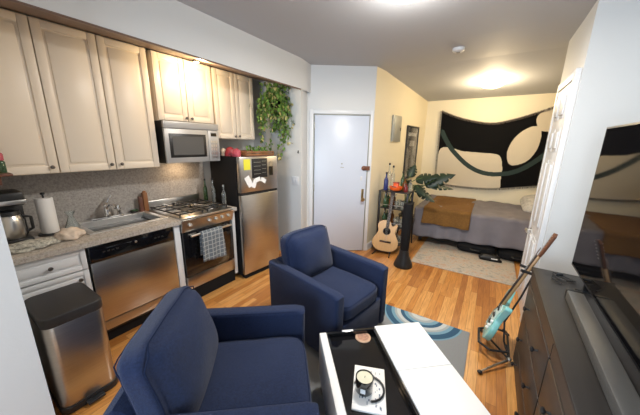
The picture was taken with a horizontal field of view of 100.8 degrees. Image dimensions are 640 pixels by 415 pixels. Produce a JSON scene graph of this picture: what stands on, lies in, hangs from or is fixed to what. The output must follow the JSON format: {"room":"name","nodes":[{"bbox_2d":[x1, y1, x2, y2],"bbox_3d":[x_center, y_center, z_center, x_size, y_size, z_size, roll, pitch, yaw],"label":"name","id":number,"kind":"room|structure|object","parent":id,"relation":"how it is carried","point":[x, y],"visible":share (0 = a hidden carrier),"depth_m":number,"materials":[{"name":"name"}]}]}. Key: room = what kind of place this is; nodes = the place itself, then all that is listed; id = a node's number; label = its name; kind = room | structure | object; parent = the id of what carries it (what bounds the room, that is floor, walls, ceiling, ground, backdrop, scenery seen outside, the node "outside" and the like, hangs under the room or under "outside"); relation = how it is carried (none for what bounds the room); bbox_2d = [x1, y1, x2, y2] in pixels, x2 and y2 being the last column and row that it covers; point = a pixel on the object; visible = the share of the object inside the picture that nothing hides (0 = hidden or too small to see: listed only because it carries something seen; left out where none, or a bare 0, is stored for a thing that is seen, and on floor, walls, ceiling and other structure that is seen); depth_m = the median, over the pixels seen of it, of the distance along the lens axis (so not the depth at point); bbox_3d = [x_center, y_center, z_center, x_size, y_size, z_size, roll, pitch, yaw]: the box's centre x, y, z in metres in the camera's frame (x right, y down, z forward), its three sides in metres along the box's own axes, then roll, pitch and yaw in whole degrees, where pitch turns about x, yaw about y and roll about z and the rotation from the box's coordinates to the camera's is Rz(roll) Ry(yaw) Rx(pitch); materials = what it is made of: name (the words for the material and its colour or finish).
{"room":"studio apartment","nodes":[
{"label":"studio apartment","id":0,"kind":"room"},
{"bbox_2d":[0,217,54,414],"bbox_3d":[-2.933,0.138,0.260,1.440,2.800,3.190,9,16,32],"label":"wall","id":1,"kind":"structure","parent":0,"point":[24,390],"depth_m":1.32,"materials":[{"name":"white paint"}]},
{"bbox_2d":[0,172,12,184],"bbox_3d":[-1.997,-0.176,1.608,0.250,0.066,0.149,9,16,32],"label":"spice shelf","id":2,"kind":"object","parent":1,"relation":"attached to","point":[7,174],"visible":0.68,"depth_m":1.57,"materials":[{"name":"brown wood"}]},
{"bbox_2d":[0,153,6,172],"bbox_3d":[-1.926,-0.268,1.592,0.044,0.120,0.044,9,16,32],"label":"spice jar","id":3,"kind":"object","parent":2,"relation":"on","point":[3,169],"visible":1,"depth_m":1.59,"materials":[{"name":"green glass"}]},
{"bbox_2d":[0,7,253,230],"bbox_3d":[-1.838,-0.509,3.010,0.212,2.800,3.145,9,16,32],"label":"wall","id":4,"kind":"structure","parent":0,"point":[85,193],"depth_m":2.56,"materials":[{"name":"grey stone"}]},
{"bbox_2d":[0,8,59,175],"bbox_3d":[-2.215,-0.754,1.793,0.384,1.056,0.433,9,16,32],"label":"upper cabinet","id":5,"kind":"object","parent":4,"relation":"attached to","point":[27,147],"visible":1,"depth_m":1.79,"materials":[{"name":"beige wood"}]},
{"bbox_2d":[26,16,159,172],"bbox_3d":[-1.898,-0.864,2.270,0.384,1.056,0.726,9,16,32],"label":"upper cabinet","id":6,"kind":"object","parent":4,"relation":"attached to","point":[96,89],"visible":0.99,"depth_m":2.12,"materials":[{"name":"beige wood"}]},
{"bbox_2d":[145,50,213,123],"bbox_3d":[-1.509,-1.215,2.800,0.384,0.611,0.613,9,16,32],"label":"upper cabinet","id":7,"kind":"object","parent":4,"relation":"attached to","point":[180,89],"visible":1,"depth_m":2.66,"materials":[{"name":"beige wood"}]},
{"bbox_2d":[154,120,219,163],"bbox_3d":[-1.499,-0.714,2.907,0.429,0.407,0.610,9,16,32],"label":"microwave","id":8,"kind":"object","parent":7,"relation":"attached to","point":[177,142],"visible":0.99,"depth_m":2.72,"materials":[{"name":"silver metal"}]},
{"bbox_2d":[210,67,254,139],"bbox_3d":[-1.171,-1.255,3.330,0.384,0.771,0.593,9,16,32],"label":"upper cabinet","id":9,"kind":"object","parent":4,"relation":"attached to","point":[232,94],"visible":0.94,"depth_m":3.21,"materials":[{"name":"beige wood"}]},
{"bbox_2d":[18,0,310,92],"bbox_3d":[-1.140,-1.558,2.473,0.555,0.488,3.020,9,16,32],"label":"soffit","id":10,"kind":"structure","parent":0,"point":[174,24],"depth_m":2.20,"materials":[{"name":"white paint"}]},
{"bbox_2d":[0,0,300,89],"bbox_3d":[-1.217,-1.364,2.401,0.555,0.153,2.745,9,16,32],"label":"trim","id":11,"kind":"structure","parent":10,"relation":"attached to","point":[15,5],"depth_m":1.93,"materials":[{"name":"brown wood"}]},
{"bbox_2d":[252,78,306,250],"bbox_3d":[-0.532,-0.729,4.006,0.900,2.800,0.385,9,16,32],"label":"wall","id":12,"kind":"structure","parent":0,"point":[292,198],"depth_m":3.79,"materials":[{"name":"white paint"}]},
{"bbox_2d":[256,82,294,159],"bbox_3d":[-0.592,-1.120,3.497,0.495,1.006,0.410,4,14,11],"label":"ivy","id":13,"kind":"object","parent":12,"relation":"hanging from","point":[268,104],"visible":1,"depth_m":3.42,"materials":[{"name":"green plant"}]},
{"bbox_2d":[269,101,280,107],"bbox_3d":[-0.589,-1.342,3.465,0.160,0.085,0.160,9,16,32],"label":"pot","id":14,"kind":"object","parent":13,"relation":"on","point":[276,104],"depth_m":3.41,"materials":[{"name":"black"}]},
{"bbox_2d":[292,176,298,184],"bbox_3d":[-0.350,-0.380,3.723,0.115,0.115,0.011,9,16,32],"label":"light switch","id":15,"kind":"object","parent":12,"relation":"attached to","point":[295,180],"visible":1,"depth_m":3.72,"materials":[{"name":"white plastic"}]},
{"bbox_2d":[50,230,520,414],"bbox_3d":[0.227,1.252,2.032,5.200,0.100,9.100,9,16,32],"label":"floor","id":16,"kind":"structure","parent":0,"point":[464,302],"depth_m":2.79,"materials":[{"name":"brown wood"}]},
{"bbox_2d":[14,249,92,300],"bbox_3d":[-2.117,0.710,2.055,0.683,0.866,0.414,9,16,32],"label":"base cabinet","id":17,"kind":"object","parent":16,"relation":"on","point":[37,277],"visible":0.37,"depth_m":1.83,"materials":[{"name":"white wood"}]},
{"bbox_2d":[11,211,181,265],"bbox_3d":[-1.911,0.201,2.239,0.672,0.040,1.130,9,16,32],"label":"countertop","id":18,"kind":"structure","parent":17,"relation":"on","point":[87,240],"depth_m":2.02,"materials":[{"name":"grey stone"}]},
{"bbox_2d":[0,189,34,244],"bbox_3d":[-2.209,0.067,1.891,0.224,0.370,0.196,9,16,32],"label":"coffee maker","id":19,"kind":"object","parent":18,"relation":"on","point":[13,217],"visible":0.95,"depth_m":1.85,"materials":[{"name":"black plastic"}]},
{"bbox_2d":[8,237,60,253],"bbox_3d":[-2.002,0.252,1.821,0.200,0.050,0.314,8,15,26],"label":"cloth","id":20,"kind":"object","parent":18,"relation":"on","point":[31,244],"visible":0.89,"depth_m":1.79,"materials":[{"name":"white fabric"}]},
{"bbox_2d":[33,192,59,236],"bbox_3d":[-2.134,0.045,2.067,0.150,0.332,0.150,9,16,32],"label":"paper towel holder","id":21,"kind":"object","parent":18,"relation":"on","point":[45,207],"visible":0.96,"depth_m":2.04,"materials":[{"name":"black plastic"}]},
{"bbox_2d":[54,227,85,240],"bbox_3d":[-1.908,0.189,2.013,0.183,0.085,0.191,3,14,9],"label":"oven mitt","id":22,"kind":"object","parent":18,"relation":"on","point":[71,233],"visible":0.96,"depth_m":1.97,"materials":[{"name":"beige fabric"}]},
{"bbox_2d":[64,210,80,227],"bbox_3d":[-2.084,0.103,2.219,0.104,0.150,0.104,9,16,32],"label":"glass carafe","id":23,"kind":"object","parent":18,"relation":"on","point":[71,221],"visible":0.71,"depth_m":2.20,"materials":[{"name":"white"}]},
{"bbox_2d":[91,195,123,220],"bbox_3d":[-1.939,0.008,2.449,0.246,0.214,0.250,9,16,32],"label":"faucet","id":24,"kind":"object","parent":18,"relation":"on","point":[106,206],"visible":1,"depth_m":2.49,"materials":[{"name":"silver metal"}]},
{"bbox_2d":[78,211,167,234],"bbox_3d":[-1.850,0.203,2.477,0.490,0.176,0.610,9,16,32],"label":"sink","id":25,"kind":"object","parent":18,"relation":"in","point":[86,224],"visible":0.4,"depth_m":2.49,"materials":[{"name":"silver metal"}]},
{"bbox_2d":[81,213,158,227],"bbox_3d":[-1.831,0.210,2.467,0.363,0.167,0.528,9,16,32],"label":"basin","id":26,"kind":"object","parent":25,"relation":"in","point":[89,224],"depth_m":2.55,"materials":[{"name":"silver metal"}]},
{"bbox_2d":[138,191,148,211],"bbox_3d":[-1.863,-0.066,2.785,0.040,0.219,0.088,9,16,32],"label":"knife block","id":27,"kind":"object","parent":18,"relation":"on","point":[143,203],"visible":0.9,"depth_m":2.77,"materials":[{"name":"brown wood"}]},
{"bbox_2d":[24,282,117,414],"bbox_3d":[-1.611,0.900,1.735,0.445,0.663,0.295,9,16,32],"label":"trash can","id":28,"kind":"object","parent":16,"relation":"on","point":[68,325],"visible":0.95,"depth_m":1.63,"materials":[{"name":"metal"}]},
{"bbox_2d":[84,217,179,339],"bbox_3d":[-1.817,0.611,2.489,0.607,0.864,0.646,9,16,32],"label":"dishwasher","id":29,"kind":"object","parent":16,"relation":"on","point":[132,275],"visible":0.77,"depth_m":2.28,"materials":[{"name":"silver metal"}]},
{"bbox_2d":[173,225,185,286],"bbox_3d":[-1.648,0.539,2.794,0.648,0.866,0.056,9,16,32],"label":"base cabinet","id":30,"kind":"object","parent":16,"relation":"on","point":[176,230],"visible":0.04,"depth_m":2.59,"materials":[{"name":"white"}]},
{"bbox_2d":[148,193,234,296],"bbox_3d":[-1.421,0.414,3.024,0.696,1.008,0.600,9,16,32],"label":"gas stove","id":31,"kind":"object","parent":16,"relation":"on","point":[206,277],"visible":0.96,"depth_m":2.86,"materials":[{"name":"silver metal"}]},
{"bbox_2d":[149,201,231,220],"bbox_3d":[-1.433,0.022,2.941,0.655,0.023,0.600,9,16,32],"label":"cooktop","id":32,"kind":"object","parent":31,"relation":"in","point":[215,211],"depth_m":2.83,"materials":[{"name":"silver metal"}]},
{"bbox_2d":[186,204,208,206],"bbox_3d":[-1.341,-0.025,2.907,0.250,0.021,0.100,2,14,4],"label":"spoon rest","id":33,"kind":"object","parent":31,"relation":"on","point":[188,205],"visible":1,"depth_m":2.90,"materials":[{"name":"silver metal"}]},
{"bbox_2d":[199,226,226,261],"bbox_3d":[-1.139,0.390,2.823,0.052,0.356,0.287,9,16,32],"label":"dish towel","id":34,"kind":"object","parent":31,"relation":"hanging from","point":[212,241],"visible":0.99,"depth_m":2.79,"materials":[{"name":"fabric"}]},
{"bbox_2d":[232,211,237,272],"bbox_3d":[-1.287,0.413,3.338,0.648,0.866,0.040,9,16,32],"label":"base cabinet","id":35,"kind":"object","parent":16,"relation":"on","point":[233,219],"visible":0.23,"depth_m":3.16,"materials":[{"name":"white"}]},
{"bbox_2d":[203,201,236,210],"bbox_3d":[-1.259,-0.026,3.221,0.672,0.040,0.054,9,16,32],"label":"countertop","id":36,"kind":"structure","parent":35,"relation":"on","point":[233,208],"depth_m":3.06,"materials":[{"name":"grey stone"}]},
{"bbox_2d":[203,179,207,201],"bbox_3d":[-1.424,-0.214,3.287,0.048,0.286,0.047,9,16,32],"label":"glass bottle","id":37,"kind":"object","parent":36,"relation":"on","point":[205,191],"visible":0.93,"depth_m":3.27,"materials":[{"name":"green glass"}]},
{"bbox_2d":[211,178,215,201],"bbox_3d":[-1.298,-0.203,3.206,0.052,0.306,0.051,9,16,32],"label":"glass bottle","id":38,"kind":"object","parent":36,"relation":"on","point":[213,196],"visible":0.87,"depth_m":3.19,"materials":[{"name":"white"}]},
{"bbox_2d":[222,185,225,203],"bbox_3d":[-1.130,-0.145,3.108,0.048,0.245,0.047,9,16,32],"label":"glass bottle","id":39,"kind":"object","parent":36,"relation":"on","point":[223,191],"visible":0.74,"depth_m":3.09,"materials":[{"name":"white"}]},
{"bbox_2d":[210,156,278,277],"bbox_3d":[-0.966,0.069,3.474,0.620,1.480,0.560,12,17,37],"label":"refrigerator","id":40,"kind":"object","parent":16,"relation":"on","point":[256,215],"visible":0.77,"depth_m":3.23,"materials":[{"name":"silver metal"}]},
{"bbox_2d":[220,148,224,155],"bbox_3d":[-1.162,-0.669,3.179,0.085,0.094,0.093,-10,17,-38],"label":"packet","id":41,"kind":"object","parent":40,"relation":"on","point":[222,150],"visible":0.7,"depth_m":3.15,"materials":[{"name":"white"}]},
{"bbox_2d":[225,147,233,155],"bbox_3d":[-1.059,-0.656,3.103,0.123,0.109,0.105,9,16,32],"label":"packet","id":42,"kind":"object","parent":40,"relation":"on","point":[228,152],"visible":0.84,"depth_m":3.06,"materials":[{"name":"red plastic"}]},
{"bbox_2d":[232,148,240,156],"bbox_3d":[-0.948,-0.626,3.002,0.102,0.100,0.095,9,16,32],"label":"packet","id":43,"kind":"object","parent":40,"relation":"on","point":[236,152],"visible":1,"depth_m":2.98,"materials":[{"name":"red plastic"}]},
{"bbox_2d":[243,159,250,169],"bbox_3d":[-0.826,-0.484,2.995,0.002,0.120,0.090,12,17,37],"label":"sticky note","id":44,"kind":"object","parent":40,"relation":"attached to","point":[246,162],"visible":1,"depth_m":2.99,"materials":[{"name":"yellow paper"}]},
{"bbox_2d":[244,175,252,187],"bbox_3d":[-0.819,-0.297,3.051,0.002,0.148,0.124,12,17,37],"label":"paper note","id":45,"kind":"object","parent":40,"relation":"attached to","point":[247,179],"visible":1,"depth_m":3.05,"materials":[{"name":"white paper"}]},
{"bbox_2d":[240,150,273,156],"bbox_3d":[-0.881,-0.678,3.305,0.448,0.062,0.424,12,17,37],"label":"wooden tray","id":46,"kind":"object","parent":40,"relation":"on","point":[244,153],"visible":0.74,"depth_m":3.17,"materials":[{"name":"brown wood"}]},
{"bbox_2d":[246,145,268,153],"bbox_3d":[-0.768,-0.704,3.242,0.186,0.123,0.287,9,16,32],"label":"potted plant","id":47,"kind":"object","parent":46,"relation":"in","point":[249,146],"visible":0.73,"depth_m":3.21,"materials":[{"name":"green plant"}]},
{"bbox_2d":[251,158,267,177],"bbox_3d":[-0.714,-0.468,3.140,0.008,0.225,0.225,11,17,37],"label":"calendar board","id":48,"kind":"object","parent":40,"relation":"attached to","point":[259,165],"visible":1,"depth_m":3.13,"materials":[{"name":"black plastic"}]},
{"bbox_2d":[304,304,469,414],"bbox_3d":[0.213,1.206,1.979,1.460,0.010,1.915,9,16,32],"label":"area rug","id":49,"kind":"object","parent":16,"relation":"on","point":[452,342],"visible":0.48,"depth_m":2.25,"materials":[{"name":"carpet"}]},
{"bbox_2d":[103,286,318,414],"bbox_3d":[-0.466,0.889,1.368,0.830,0.868,0.775,-1,14,-8],"label":"armchair","id":50,"kind":"object","parent":49,"relation":"on","point":[187,357],"visible":1,"depth_m":1.25,"materials":[{"name":"blue fabric"}]},
{"bbox_2d":[116,286,217,414],"bbox_3d":[-0.691,0.703,1.276,0.321,0.470,0.590,-1,14,-8],"label":"cushion","id":51,"kind":"object","parent":50,"relation":"on","point":[169,366],"depth_m":1.09,"materials":[{"name":"blue fabric"}]},
{"bbox_2d":[198,336,311,411],"bbox_3d":[-0.367,0.938,1.394,0.620,0.186,0.581,-1,14,-8],"label":"seat cushion","id":52,"kind":"object","parent":50,"relation":"on","point":[247,371],"depth_m":1.37,"materials":[{"name":"blue fabric"}]},
{"bbox_2d":[269,225,387,351],"bbox_3d":[0.062,0.654,2.370,0.820,0.870,0.725,13,18,41],"label":"armchair","id":53,"kind":"object","parent":49,"relation":"on","point":[338,289],"visible":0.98,"depth_m":2.25,"materials":[{"name":"blue fabric"}]},
{"bbox_2d":[280,225,332,276],"bbox_3d":[-0.112,0.424,2.467,0.324,0.473,0.540,13,18,41],"label":"cushion","id":54,"kind":"object","parent":53,"relation":"on","point":[308,251],"depth_m":2.32,"materials":[{"name":"blue fabric"}]},
{"bbox_2d":[312,266,376,320],"bbox_3d":[0.134,0.721,2.316,0.610,0.190,0.531,13,18,41],"label":"seat cushion","id":55,"kind":"object","parent":53,"relation":"on","point":[358,288],"depth_m":2.23,"materials":[{"name":"blue fabric"}]},
{"bbox_2d":[319,322,490,414],"bbox_3d":[0.422,1.145,1.309,0.700,0.430,1.116,-1,14,-9],"label":"coffee table","id":56,"kind":"object","parent":49,"relation":"on","point":[419,378],"visible":1,"depth_m":1.46,"materials":[{"name":"white"}]},
{"bbox_2d":[355,333,370,342],"bbox_3d":[0.283,0.851,1.738,0.100,0.009,0.100,9,16,32],"label":"coaster","id":57,"kind":"object","parent":56,"relation":"on","point":[363,337],"visible":0.98,"depth_m":1.73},
{"bbox_2d":[358,333,368,340],"bbox_3d":[0.283,0.847,1.737,0.072,0.001,0.072,9,16,32],"label":"print","id":58,"kind":"object","parent":57,"relation":"on","point":[363,336],"depth_m":1.73},
{"bbox_2d":[351,365,386,414],"bbox_3d":[0.255,0.937,1.373,0.164,0.013,0.264,3,14,10],"label":"booklet","id":59,"kind":"object","parent":56,"relation":"in","point":[359,403],"visible":0.7,"depth_m":1.31,"materials":[{"name":"white paper"}]},
{"bbox_2d":[355,369,373,396],"bbox_3d":[0.225,0.892,1.345,0.090,0.086,0.092,9,16,32],"label":"candle jar","id":60,"kind":"object","parent":59,"relation":"on","point":[364,378],"visible":1,"depth_m":1.32,"materials":[{"name":"black"}]},
{"bbox_2d":[354,376,384,402],"bbox_3d":[0.266,0.925,1.369,0.127,0.011,0.161,-8,16,-32],"label":"band","id":61,"kind":"object","parent":59,"relation":"on","point":[376,378],"visible":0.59,"depth_m":1.33,"materials":[{"name":"black plastic"}]},
{"bbox_2d":[359,371,381,410],"bbox_3d":[0.249,0.932,1.366,0.127,0.001,0.221,3,14,10],"label":"print","id":62,"kind":"object","parent":59,"relation":"on","point":[365,404],"depth_m":1.31,"materials":[{"name":"white paper"}]},
{"bbox_2d":[327,327,418,414],"bbox_3d":[0.287,0.967,1.246,0.328,0.050,1.100,-1,14,-9],"label":"tray","id":63,"kind":"object","parent":56,"relation":"on","point":[397,354],"depth_m":1.51,"materials":[{"name":"black"}]},
{"bbox_2d":[376,189,414,245],"bbox_3d":[1.181,0.198,4.211,0.460,0.952,0.340,9,16,32],"label":"bar cart","id":64,"kind":"object","parent":16,"relation":"on","point":[382,190],"visible":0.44,"depth_m":4.09,"materials":[{"name":"black metal"}]},
{"bbox_2d":[383,193,386,206],"bbox_3d":[1.019,-0.119,4.136,0.060,0.214,0.059,9,16,32],"label":"liquor bottle","id":65,"kind":"object","parent":64,"relation":"on","point":[385,197],"visible":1,"depth_m":4.12,"materials":[{"name":"green glass"}]},
{"bbox_2d":[383,172,387,189],"bbox_3d":[1.022,-0.409,4.091,0.068,0.275,0.067,9,16,32],"label":"liquor bottle","id":66,"kind":"object","parent":64,"relation":"on","point":[385,187],"visible":1,"depth_m":4.07,"materials":[{"name":"blue glass"}]},
{"bbox_2d":[387,163,390,188],"bbox_3d":[1.088,-0.496,4.174,0.060,0.408,0.059,9,16,32],"label":"liquor bottle","id":67,"kind":"object","parent":64,"relation":"on","point":[389,171],"visible":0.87,"depth_m":4.15,"materials":[{"name":"clear glass"}]},
{"bbox_2d":[380,205,402,210],"bbox_3d":[1.184,-0.005,4.163,0.398,0.012,0.316,9,16,32],"label":"shelf","id":68,"kind":"object","parent":64,"relation":"attached to","point":[387,207],"depth_m":4.08,"materials":[{"name":"black metal"}]},
{"bbox_2d":[390,165,394,185],"bbox_3d":[1.158,-0.481,4.204,0.064,0.367,0.063,9,16,32],"label":"liquor bottle","id":69,"kind":"object","parent":64,"relation":"on","point":[393,173],"visible":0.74,"depth_m":4.18,"materials":[{"name":"clear glass"}]},
{"bbox_2d":[389,186,402,190],"bbox_3d":[1.156,-0.287,4.043,0.200,0.065,0.200,9,16,32],"label":"bowl","id":70,"kind":"object","parent":64,"relation":"on","point":[398,188],"visible":1,"depth_m":3.98,"materials":[{"name":"orange ceramic"}]},
{"bbox_2d":[394,201,398,208],"bbox_3d":[1.170,-0.043,4.053,0.068,0.110,0.066,9,16,32],"label":"drinking glass","id":71,"kind":"object","parent":64,"relation":"on","point":[396,203],"visible":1,"depth_m":4.04,"materials":[{"name":"white"}]},
{"bbox_2d":[400,171,404,185],"bbox_3d":[1.287,-0.417,4.121,0.060,0.286,0.059,9,16,32],"label":"liquor bottle","id":72,"kind":"object","parent":64,"relation":"on","point":[402,178],"visible":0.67,"depth_m":4.10,"materials":[{"name":"green glass"}]},
{"bbox_2d":[402,177,406,190],"bbox_3d":[1.298,-0.356,4.042,0.072,0.204,0.071,9,16,32],"label":"liquor bottle","id":73,"kind":"object","parent":64,"relation":"on","point":[405,178],"visible":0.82,"depth_m":4.02,"materials":[{"name":"orange glass"}]},
{"bbox_2d":[408,180,412,190],"bbox_3d":[1.379,-0.339,4.042,0.068,0.173,0.067,9,16,32],"label":"liquor bottle","id":74,"kind":"object","parent":64,"relation":"on","point":[410,185],"visible":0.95,"depth_m":4.02,"materials":[{"name":"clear glass"}]},
{"bbox_2d":[393,202,413,269],"bbox_3d":[1.163,0.377,3.592,0.256,0.895,0.256,9,16,32],"label":"tower fan","id":75,"kind":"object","parent":16,"relation":"on","point":[402,261],"depth_m":3.56,"materials":[{"name":"black plastic"}]},
{"bbox_2d":[397,213,414,242],"bbox_3d":[1.454,0.360,4.520,0.260,0.500,0.260,9,16,32],"label":"plant stand","id":76,"kind":"object","parent":16,"relation":"on","point":[399,214],"visible":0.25,"depth_m":4.50,"materials":[{"name":"black metal"}]},
{"bbox_2d":[401,165,454,214],"bbox_3d":[1.696,-0.245,4.200,0.777,0.827,0.371,6,15,21],"label":"monstera plant","id":77,"kind":"object","parent":76,"relation":"on","point":[430,181],"visible":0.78,"depth_m":4.17,"materials":[{"name":"green plant"}]},
{"bbox_2d":[411,237,516,285],"bbox_3d":[2.220,0.733,4.074,1.260,0.008,1.400,9,16,32],"label":"bedroom rug","id":78,"kind":"object","parent":16,"relation":"on","point":[444,254],"visible":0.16,"depth_m":3.81,"materials":[{"name":"beige carpet"}]},
{"bbox_2d":[457,242,495,254],"bbox_3d":[2.498,0.614,4.239,0.520,0.170,0.482,9,16,32],"label":"bag","id":79,"kind":"object","parent":78,"relation":"on","point":[464,246],"visible":0.48,"depth_m":4.07,"materials":[{"name":"black fabric"}]},
{"bbox_2d":[478,253,501,262],"bbox_3d":[2.499,0.740,3.889,0.295,0.097,0.104,8,15,28],"label":"shoe","id":80,"kind":"object","parent":78,"relation":"on","point":[483,256],"visible":1,"depth_m":3.86,"materials":[{"name":"black fabric"}]},
{"bbox_2d":[477,264,531,373],"bbox_3d":[1.440,0.824,2.070,0.295,0.748,0.634,9,16,32],"label":"guitar stand","id":81,"kind":"object","parent":16,"relation":"on","point":[507,348],"visible":0.88,"depth_m":2.07,"materials":[{"name":"black metal"}]},
{"bbox_2d":[482,233,557,340],"bbox_3d":[1.528,0.624,2.058,0.322,0.964,0.324,11,17,35],"label":"electric guitar","id":82,"kind":"object","parent":81,"relation":"on","point":[502,311],"visible":1,"depth_m":2.06,"materials":[{"name":"teal paint"}]},
{"bbox_2d":[497,248,522,262],"bbox_3d":[2.936,0.689,3.960,0.470,0.163,0.492,9,16,32],"label":"bag","id":83,"kind":"object","parent":16,"relation":"on","point":[515,255],"visible":0.47,"depth_m":3.85,"materials":[{"name":"black fabric"}]},
{"bbox_2d":[511,267,639,414],"bbox_3d":[1.252,1.017,1.149,0.559,0.798,1.775,9,16,32],"label":"dresser","id":84,"kind":"object","parent":16,"relation":"on","point":[555,374],"visible":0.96,"depth_m":1.28,"materials":[{"name":"black wood"}]},
{"bbox_2d":[551,272,575,283],"bbox_3d":[1.573,0.457,1.744,0.118,0.018,0.152,0,14,-4],"label":"power cable","id":85,"kind":"object","parent":84,"relation":"on","point":[556,273],"visible":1,"depth_m":1.74,"materials":[{"name":"black plastic"}]},
{"bbox_2d":[564,288,639,414],"bbox_3d":[1.138,0.594,1.069,0.072,0.055,1.100,10,16,33],"label":"soundbar","id":86,"kind":"object","parent":84,"relation":"on","point":[622,398],"visible":1,"depth_m":1.01,"materials":[{"name":"grey"}]},
{"bbox_2d":[572,122,639,371],"bbox_3d":[1.333,0.138,1.041,0.150,0.960,1.600,10,16,32],"label":"television","id":87,"kind":"object","parent":84,"relation":"on","point":[606,259],"visible":0.94,"depth_m":1.29,"materials":[{"name":"black plastic"}]},
{"bbox_3d":[0.967,0.681,4.074,0.277,0.064,0.226,9,16,32],"label":"stand","id":88,"kind":"object","parent":16,"relation":"on","visible":0},
{"bbox_2d":[372,186,397,251],"bbox_3d":[1.018,0.181,4.048,0.390,0.997,0.241,4,14,13],"label":"acoustic guitar","id":89,"kind":"object","parent":88,"relation":"on","point":[385,239],"visible":0.88,"depth_m":4.03,"materials":[{"name":"brown wood"}]},
{"bbox_3d":[2.874,0.324,4.630,1.960,0.544,1.275,9,16,32],"label":"bed","id":90,"kind":"object","parent":16,"relation":"on","visible":0},
{"bbox_2d":[413,194,530,250],"bbox_3d":[2.807,0.247,4.562,2.048,0.545,1.417,9,16,32],"label":"comforter","id":91,"kind":"object","parent":90,"relation":"on","point":[492,223],"visible":0.59,"depth_m":4.08,"materials":[{"name":"grey fabric"}]},
{"bbox_2d":[421,195,475,229],"bbox_3d":[2.358,0.049,4.779,0.704,0.271,1.398,9,16,32],"label":"throw blanket","id":92,"kind":"object","parent":91,"relation":"on","point":[454,212],"visible":0.96,"depth_m":4.36,"materials":[{"name":"brown fabric"}]},
{"bbox_2d":[520,194,534,212],"bbox_3d":[3.585,-0.058,4.391,0.396,0.320,0.622,9,16,29],"label":"pillow","id":93,"kind":"object","parent":91,"relation":"on","point":[526,202],"visible":0.36,"depth_m":4.35,"materials":[{"name":"beige fabric"}]},
{"bbox_2d":[307,65,376,244],"bbox_3d":[0.282,-0.698,3.934,0.949,2.800,0.120,0,14,-2],"label":"wall","id":94,"kind":"structure","parent":0,"point":[333,87],"depth_m":3.65,"materials":[{"name":"white paint"}]},
{"bbox_2d":[309,109,373,250],"bbox_3d":[0.295,-0.331,3.904,0.907,2.100,0.108,0,14,-2],"label":"door","id":95,"kind":"structure","parent":94,"relation":"in","point":[339,178],"depth_m":3.89,"materials":[{"name":"white paint"}]},
{"bbox_2d":[177,0,596,100],"bbox_3d":[0.270,-1.416,1.388,5.200,0.430,9.300,9,16,32],"label":"ceiling","id":96,"kind":"structure","parent":0,"point":[524,44],"depth_m":2.58,"materials":[{"name":"grey paint"}]},
{"bbox_2d":[391,0,417,3],"bbox_3d":[0.599,-1.474,1.804,0.320,0.090,0.320,9,16,32],"label":"ceiling light","id":97,"kind":"object","parent":96,"relation":"attached to","point":[395,1],"visible":1,"depth_m":1.86,"materials":[{"name":"white"}]},
{"bbox_2d":[452,46,464,52],"bbox_3d":[1.508,-1.708,2.882,0.124,0.044,0.124,9,16,32],"label":"smoke detector","id":98,"kind":"object","parent":96,"relation":"attached to","point":[460,49],"visible":1,"depth_m":2.84,"materials":[{"name":"white plastic"}]},
{"bbox_2d":[480,78,505,88],"bbox_3d":[2.556,-1.834,3.927,0.329,0.106,0.329,8,15,26],"label":"ceiling light","id":99,"kind":"object","parent":96,"relation":"attached to","point":[494,82],"visible":1,"depth_m":3.84,"materials":[{"name":"white"}]},
{"bbox_2d":[367,67,427,242],"bbox_3d":[1.369,-0.854,4.821,0.229,2.720,2.237,12,17,37],"label":"wall","id":100,"kind":"structure","parent":0,"point":[393,97],"depth_m":4.26,"materials":[{"name":"beige paint"}]},
{"bbox_2d":[366,218,413,249],"bbox_3d":[1.434,0.435,5.048,0.014,0.110,2.216,11,17,37],"label":"baseboard","id":101,"kind":"structure","parent":100,"relation":"attached to","point":[369,245],"depth_m":4.27,"materials":[{"name":"white"}]},
{"bbox_2d":[391,115,401,141],"bbox_3d":[1.261,-1.290,4.337,0.046,0.410,0.320,11,17,37],"label":"electrical panel","id":102,"kind":"object","parent":100,"relation":"attached to","point":[396,120],"visible":1,"depth_m":4.29,"materials":[{"name":"grey metal"}]},
{"bbox_2d":[403,125,419,177],"bbox_3d":[1.727,-1.040,5.016,0.026,0.960,0.580,11,17,37],"label":"framed poster","id":103,"kind":"object","parent":100,"relation":"attached to","point":[412,134],"visible":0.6,"depth_m":4.96,"materials":[{"name":"black paper"}]},
{"bbox_2d":[417,93,556,204],"bbox_3d":[3.391,-0.787,4.932,3.500,2.600,0.150,9,16,32],"label":"wall","id":104,"kind":"structure","parent":0,"point":[503,108],"depth_m":4.98,"materials":[{"name":"beige paint"}]},
{"bbox_2d":[435,106,553,189],"bbox_3d":[3.301,-1.063,4.766,2.250,1.569,0.057,9,16,32],"label":"tapestry","id":105,"kind":"object","parent":104,"relation":"attached to","point":[503,155],"visible":0.78,"depth_m":4.86,"materials":[{"name":"black fabric"}]},
{"bbox_2d":[537,0,597,267],"bbox_3d":[2.584,-0.274,2.329,0.880,2.800,0.920,9,16,32],"label":"wall","id":106,"kind":"structure","parent":0,"point":[578,44],"depth_m":2.20,"materials":[{"name":"white paint"}]},
{"bbox_2d":[516,68,582,322],"bbox_3d":[2.127,-0.048,2.574,0.081,2.230,0.720,9,16,32],"label":"door","id":107,"kind":"structure","parent":106,"relation":"in","point":[567,90],"depth_m":2.38,"materials":[{"name":"white wood"}]},
{"bbox_2d":[538,0,639,275],"bbox_3d":[2.329,-0.185,1.944,0.880,2.800,0.020,9,16,32],"label":"wall","id":108,"kind":"structure","parent":0,"point":[608,94],"depth_m":1.98,"materials":[{"name":"white paint"}]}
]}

